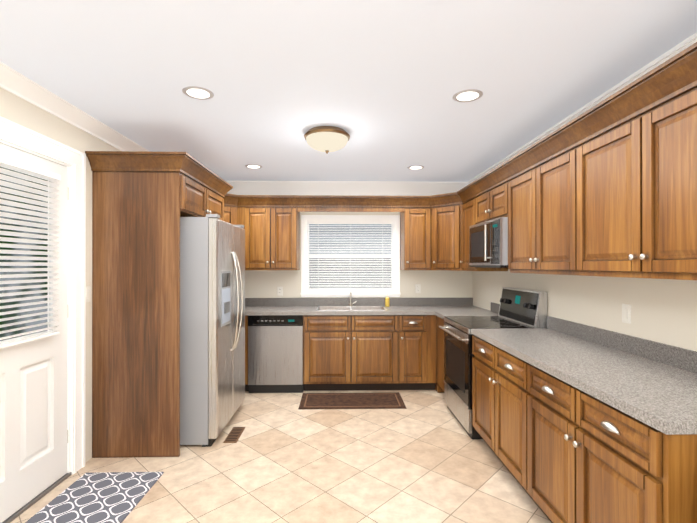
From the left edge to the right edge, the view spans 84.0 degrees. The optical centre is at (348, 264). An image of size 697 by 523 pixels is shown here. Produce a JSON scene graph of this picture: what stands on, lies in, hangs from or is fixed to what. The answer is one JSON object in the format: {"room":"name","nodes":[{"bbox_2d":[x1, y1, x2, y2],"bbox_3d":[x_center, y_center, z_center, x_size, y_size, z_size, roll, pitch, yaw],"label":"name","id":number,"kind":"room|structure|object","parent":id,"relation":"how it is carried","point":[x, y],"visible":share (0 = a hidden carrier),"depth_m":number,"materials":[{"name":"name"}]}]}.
{"room":"kitchen","nodes":[
{"label":"kitchen","id":0,"kind":"room"},
{"bbox_2d":[0,87,120,462],"bbox_3d":[-1.936,0.188,1.601,0.120,2.490,6.650,0,0,-1],"label":"wall","id":1,"kind":"structure","parent":0,"point":[20,111],"depth_m":2.78,"materials":[{"name":"beige paint"}]},
{"bbox_2d":[0,143,68,522],"bbox_3d":[-1.879,0.376,2.199,0.122,2.072,0.892,0,0,-1],"label":"entry door","id":2,"kind":"structure","parent":1,"relation":"in","point":[33,418],"depth_m":2.33,"materials":[{"name":"white wood"}]},
{"bbox_2d":[0,116,85,522],"bbox_3d":[-1.936,0.322,2.191,0.148,2.225,1.140,0,0,-1],"label":"door frame","id":3,"kind":"structure","parent":1,"relation":"attached to","point":[18,137],"depth_m":2.65,"materials":[{"name":"white wood"}]},
{"bbox_2d":[86,286,90,301],"bbox_3d":[-1.900,0.215,2.822,0.010,0.114,0.070,0,0,-1],"label":"light switch","id":4,"kind":"object","parent":1,"relation":"attached to","point":[88,293],"visible":0.82,"depth_m":2.82,"materials":[{"name":"white plastic"}]},
{"bbox_2d":[0,62,192,179],"bbox_3d":[-1.839,-0.955,1.606,0.074,0.205,6.650,0,0,-1],"label":"crown molding","id":5,"kind":"structure","parent":1,"relation":"attached to","point":[14,82],"depth_m":2.49,"materials":[{"name":"white"}]},
{"bbox_2d":[211,190,236,224],"bbox_3d":[-1.636,-0.373,4.624,0.618,0.884,0.618,0,0,-1],"label":"upper cabinet","id":6,"kind":"object","parent":1,"relation":"attached to","point":[230,200],"depth_m":4.52,"materials":[{"name":"brown wood"}]},
{"bbox_2d":[10,390,550,522],"bbox_3d":[-0.097,1.483,1.641,3.800,0.100,6.890,0,0,-1],"label":"floor","id":7,"kind":"structure","parent":0,"point":[423,457],"depth_m":2.67,"materials":[{"name":"tile"}]},
{"bbox_2d":[25,472,163,522],"bbox_3d":[-1.526,1.429,2.233,0.530,0.008,0.860,0,0,-1],"label":"area rug","id":8,"kind":"object","parent":7,"relation":"on","point":[106,497],"visible":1,"depth_m":2.36,"materials":[{"name":"grey fabric"}]},
{"bbox_2d":[92,171,223,457],"bbox_3d":[-1.574,0.372,3.430,0.687,2.130,1.090,0,0,-1],"label":"cabinet","id":9,"kind":"object","parent":7,"relation":"on","point":[136,215],"visible":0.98,"depth_m":2.88,"materials":[{"name":"brown wood"}]},
{"bbox_2d":[180,214,244,446],"bbox_3d":[-1.427,0.519,3.488,0.926,1.835,0.900,0,0,-1],"label":"fridge","id":10,"kind":"object","parent":7,"relation":"on","point":[212,322],"visible":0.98,"depth_m":3.05,"materials":[{"name":"grey metal"}]},
{"bbox_2d":[223,427,244,442],"bbox_3d":[-0.960,1.433,3.267,0.110,0.006,0.300,0,0,-1],"label":"floor vent","id":11,"kind":"object","parent":7,"relation":"in","point":[234,434],"visible":1,"depth_m":3.24,"materials":[{"name":"brown metal"}]},
{"bbox_2d":[245,316,248,390],"bbox_3d":[-1.536,1.003,4.623,0.818,0.874,0.618,0,0,-1],"label":"base cabinet","id":12,"kind":"object","parent":7,"relation":"on","point":[246,317],"depth_m":4.32,"materials":[{"name":"brown wood"}]},
{"bbox_2d":[248,315,303,392],"bbox_3d":[-0.822,1.004,4.603,0.604,0.871,0.596,0,0,-1],"label":"dishwasher","id":13,"kind":"object","parent":7,"relation":"on","point":[275,353],"visible":0.96,"depth_m":4.31,"materials":[{"name":"silver metal"}]},
{"bbox_2d":[298,392,406,409],"bbox_3d":[0.036,1.433,4.085,1.080,0.010,0.470,0,0,-1],"label":"area rug","id":14,"kind":"object","parent":7,"relation":"on","point":[387,400],"visible":0.98,"depth_m":4.04,"materials":[{"name":"brown fabric"}]},
{"bbox_2d":[301,308,404,390],"bbox_3d":[0.051,1.003,4.651,1.136,0.874,0.638,0,0,-1],"label":"base cabinet","id":15,"kind":"object","parent":7,"relation":"on","point":[350,343],"depth_m":4.34,"materials":[{"name":"brown wood"}]},
{"bbox_2d":[245,304,488,315],"bbox_3d":[-0.167,0.546,4.642,3.556,0.040,0.648,0,0,-1],"label":"countertop","id":16,"kind":"structure","parent":15,"relation":"on","point":[250,309],"depth_m":4.74,"materials":[{"name":"grey stone"}]},
{"bbox_2d":[385,293,389,306],"bbox_3d":[0.488,0.443,4.860,0.055,0.164,0.063,0,0,-1],"label":"soap bottle","id":17,"kind":"object","parent":16,"relation":"on","point":[387,301],"visible":1,"depth_m":4.84,"materials":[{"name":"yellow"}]},
{"bbox_2d":[405,312,436,390],"bbox_3d":[0.739,1.003,4.667,0.506,0.874,0.638,0,0,-1],"label":"base cabinet","id":18,"kind":"object","parent":7,"relation":"on","point":[420,327],"depth_m":4.36,"materials":[{"name":"brown wood"}]},
{"bbox_2d":[437,316,443,392],"bbox_3d":[1.301,1.003,4.675,0.618,0.874,0.648,0,0,-1],"label":"base cabinet","id":19,"kind":"object","parent":7,"relation":"on","point":[439,390],"depth_m":4.35,"materials":[{"name":"brown wood"}]},
{"bbox_2d":[438,318,494,390],"bbox_3d":[1.314,1.002,4.142,0.618,0.874,0.412,0,0,-1],"label":"base cabinet","id":20,"kind":"object","parent":7,"relation":"on","point":[440,320],"depth_m":4.18,"materials":[{"name":"brown wood"}]},
{"bbox_2d":[435,310,497,321],"bbox_3d":[1.299,0.545,4.143,0.648,0.040,0.412,0,0,-1],"label":"countertop","id":21,"kind":"structure","parent":20,"relation":"on","point":[441,314],"depth_m":4.15,"materials":[{"name":"grey stone"}]},
{"bbox_2d":[439,287,546,438],"bbox_3d":[1.269,0.832,3.545,0.716,1.210,0.755,0,0,-1],"label":"range","id":22,"kind":"object","parent":7,"relation":"on","point":[521,308],"visible":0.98,"depth_m":3.43,"materials":[{"name":"silver metal"}]},
{"bbox_2d":[472,334,518,482],"bbox_3d":[1.338,0.998,2.674,0.638,0.874,0.984,0,0,-1],"label":"base cabinet","id":23,"kind":"object","parent":7,"relation":"on","point":[495,371],"depth_m":2.66,"materials":[{"name":"brown wood"}]},
{"bbox_2d":[519,358,696,522],"bbox_3d":[1.359,0.996,1.803,0.638,0.874,1.003,0,0,-1],"label":"base cabinet","id":24,"kind":"object","parent":7,"relation":"on","point":[573,422],"depth_m":1.64,"materials":[{"name":"brown wood"}]},
{"bbox_2d":[471,326,696,433],"bbox_3d":[1.344,0.540,2.222,0.648,0.040,1.890,0,0,-1],"label":"countertop","id":25,"kind":"structure","parent":24,"relation":"on","point":[662,393],"depth_m":1.86,"materials":[{"name":"grey stone"}]},
{"bbox_2d":[0,0,696,181],"bbox_3d":[-0.097,-1.107,1.647,3.800,0.100,6.890,0,0,-1],"label":"ceiling","id":26,"kind":"structure","parent":0,"point":[381,83],"depth_m":2.10,"materials":[{"name":"white paint"}]},
{"bbox_2d":[182,86,213,99],"bbox_3d":[-0.924,-1.052,2.383,0.184,0.006,0.184,0,0,-1],"label":"recessed light","id":27,"kind":"object","parent":26,"relation":"in","point":[196,92],"visible":1,"depth_m":2.37,"materials":[{"name":"grey"}]},
{"bbox_2d":[245,164,261,168],"bbox_3d":[-1.016,-1.048,4.151,0.184,0.006,0.184,0,0,-1],"label":"recessed light","id":28,"kind":"object","parent":26,"relation":"in","point":[252,166],"visible":0.94,"depth_m":4.14,"materials":[{"name":"grey"}]},
{"bbox_2d":[304,126,349,153],"bbox_3d":[-0.171,-0.970,3.091,0.370,0.168,0.370,0,0,-1],"label":"dome ceiling light","id":29,"kind":"object","parent":26,"relation":"attached to","point":[326,139],"visible":1,"depth_m":2.98,"materials":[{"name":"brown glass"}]},
{"bbox_2d":[407,165,423,169],"bbox_3d":[0.729,-1.048,4.192,0.184,0.006,0.184,0,0,-1],"label":"recessed light","id":30,"kind":"object","parent":26,"relation":"in","point":[415,167],"visible":1,"depth_m":4.18,"materials":[{"name":"grey"}]},
{"bbox_2d":[452,89,482,101],"bbox_3d":[0.745,-1.052,2.422,0.184,0.006,0.184,0,0,-1],"label":"recessed light","id":31,"kind":"object","parent":26,"relation":"in","point":[469,95],"visible":1,"depth_m":2.41,"materials":[{"name":"grey"}]},
{"bbox_2d":[245,212,472,297],"bbox_3d":[-0.176,0.196,5.028,3.800,2.490,0.120,0,0,-1],"label":"wall","id":32,"kind":"structure","parent":0,"point":[433,283],"depth_m":4.99,"materials":[{"name":"beige paint"}]},
{"bbox_2d":[237,195,276,269],"bbox_3d":[-1.135,-0.373,4.746,0.527,0.884,0.399,0,0,-1],"label":"upper cabinet","id":33,"kind":"object","parent":32,"relation":"attached to","point":[257,213],"depth_m":4.61,"materials":[{"name":"brown wood"}]},
{"bbox_2d":[277,287,282,295],"bbox_3d":[-0.875,0.340,4.947,0.070,0.114,0.008,0,0,-1],"label":"electrical outlet","id":34,"kind":"object","parent":32,"relation":"attached to","point":[279,291],"visible":1,"depth_m":4.95,"materials":[{"name":"white plastic"}]},
{"bbox_2d":[277,195,300,269],"bbox_3d":[-0.808,-0.373,4.784,0.374,0.884,0.338,0,0,-1],"label":"upper cabinet","id":35,"kind":"object","parent":32,"relation":"attached to","point":[288,206],"depth_m":4.62,"materials":[{"name":"brown wood"}]},
{"bbox_2d":[226,181,467,195],"bbox_3d":[-0.184,-0.947,4.923,3.360,0.205,0.096,0,0,-1],"label":"crown molding","id":36,"kind":"structure","parent":32,"relation":"attached to","point":[357,188],"depth_m":4.92,"materials":[{"name":"white"}]},
{"bbox_2d":[300,215,400,296],"bbox_3d":[0.027,-0.106,5.016,1.283,1.051,0.155,0,0,-1],"label":"window","id":37,"kind":"structure","parent":32,"relation":"in","point":[350,256],"depth_m":5.00,"materials":[{"name":"white"}]},
{"bbox_2d":[397,196,424,269],"bbox_3d":[0.864,-0.372,4.792,0.389,0.884,0.399,0,0,-1],"label":"upper cabinet","id":38,"kind":"object","parent":32,"relation":"attached to","point":[411,209],"depth_m":4.66,"materials":[{"name":"brown wood"}]},
{"bbox_2d":[415,284,420,292],"bbox_3d":[0.895,0.310,4.989,0.070,0.114,0.008,0,0,-1],"label":"electrical outlet","id":39,"kind":"object","parent":32,"relation":"attached to","point":[417,288],"visible":1,"depth_m":4.99,"materials":[{"name":"white plastic"}]},
{"bbox_2d":[473,269,696,351],"bbox_3d":[1.743,0.188,1.687,0.120,2.490,6.650,0,0,-1],"label":"wall","id":40,"kind":"structure","parent":0,"point":[663,311],"depth_m":2.42,"materials":[{"name":"beige paint"}]},
{"bbox_2d":[425,192,456,270],"bbox_3d":[1.271,-0.373,4.662,0.679,0.884,0.679,0,0,-1],"label":"upper cabinet","id":41,"kind":"object","parent":40,"relation":"attached to","point":[441,209],"depth_m":4.56,"materials":[{"name":"brown wood"}]},
{"bbox_2d":[473,178,484,224],"bbox_3d":[1.464,-0.605,3.728,0.338,0.424,0.441,0,0,-1],"label":"upper cabinet","id":42,"kind":"object","parent":40,"relation":"attached to","point":[479,186],"depth_m":3.82,"materials":[{"name":"brown wood"}]},
{"bbox_2d":[457,182,504,270],"bbox_3d":[1.422,-0.374,4.201,0.399,0.884,0.509,0,0,-1],"label":"upper cabinet","id":43,"kind":"object","parent":40,"relation":"attached to","point":[465,195],"depth_m":4.25,"materials":[{"name":"brown wood"}]},
{"bbox_2d":[485,166,504,220],"bbox_3d":[1.471,-0.606,3.409,0.338,0.424,0.441,0,0,-1],"label":"upper cabinet","id":44,"kind":"object","parent":40,"relation":"attached to","point":[495,182],"depth_m":3.43,"materials":[{"name":"brown wood"}]},
{"bbox_2d":[469,217,507,267],"bbox_3d":[1.413,-0.181,3.566,0.446,0.417,0.754,0,0,-1],"label":"microwave","id":45,"kind":"object","parent":44,"relation":"attached to","point":[488,244],"visible":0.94,"depth_m":3.39,"materials":[{"name":"grey metal"}]},
{"bbox_2d":[505,150,528,272],"bbox_3d":[1.482,-0.377,2.927,0.338,0.884,0.521,0,0,-1],"label":"upper cabinet","id":46,"kind":"object","parent":40,"relation":"attached to","point":[517,169],"depth_m":2.99,"materials":[{"name":"brown wood"}]},
{"bbox_2d":[529,126,564,274],"bbox_3d":[1.493,-0.378,2.498,0.338,0.884,0.582,0,0,-1],"label":"upper cabinet","id":47,"kind":"object","parent":40,"relation":"attached to","point":[546,159],"depth_m":2.57,"materials":[{"name":"brown wood"}]},
{"bbox_2d":[468,32,696,184],"bbox_3d":[1.635,-0.955,1.688,0.096,0.205,6.650,0,0,-1],"label":"crown molding","id":48,"kind":"structure","parent":40,"relation":"attached to","point":[692,39],"depth_m":2.35,"materials":[{"name":"white"}]},
{"bbox_2d":[565,90,624,276],"bbox_3d":[1.504,-0.379,2.023,0.338,0.884,0.612,0,0,-1],"label":"upper cabinet","id":49,"kind":"object","parent":40,"relation":"attached to","point":[606,187],"depth_m":2.08,"materials":[{"name":"brown wood"}]},
{"bbox_2d":[622,304,630,323],"bbox_3d":[1.663,0.294,2.320,0.010,0.114,0.070,0,0,-1],"label":"outlet","id":50,"kind":"object","parent":40,"relation":"attached to","point":[626,313],"visible":1,"depth_m":2.31,"materials":[{"name":"white plastic"}]},
{"bbox_2d":[625,46,696,279],"bbox_3d":[1.515,-0.380,1.533,0.338,0.884,0.612,0,0,-1],"label":"upper cabinet","id":51,"kind":"object","parent":40,"relation":"attached to","point":[661,108],"depth_m":1.65,"materials":[{"name":"brown wood"}]},
{"label":"outside","id":52,"kind":"structure","parent":0,"visible":0},
{"bbox_2d":[0,167,47,340],"bbox_3d":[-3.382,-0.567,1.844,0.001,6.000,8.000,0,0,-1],"label":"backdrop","id":53,"kind":"structure","parent":52,"point":[21,307],"depth_m":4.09,"materials":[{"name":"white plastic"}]},
{"bbox_2d":[309,224,390,287],"bbox_3d":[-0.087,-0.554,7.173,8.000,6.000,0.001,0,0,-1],"label":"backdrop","id":54,"kind":"structure","parent":52,"point":[349,253],"depth_m":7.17,"materials":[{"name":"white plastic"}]}
]}

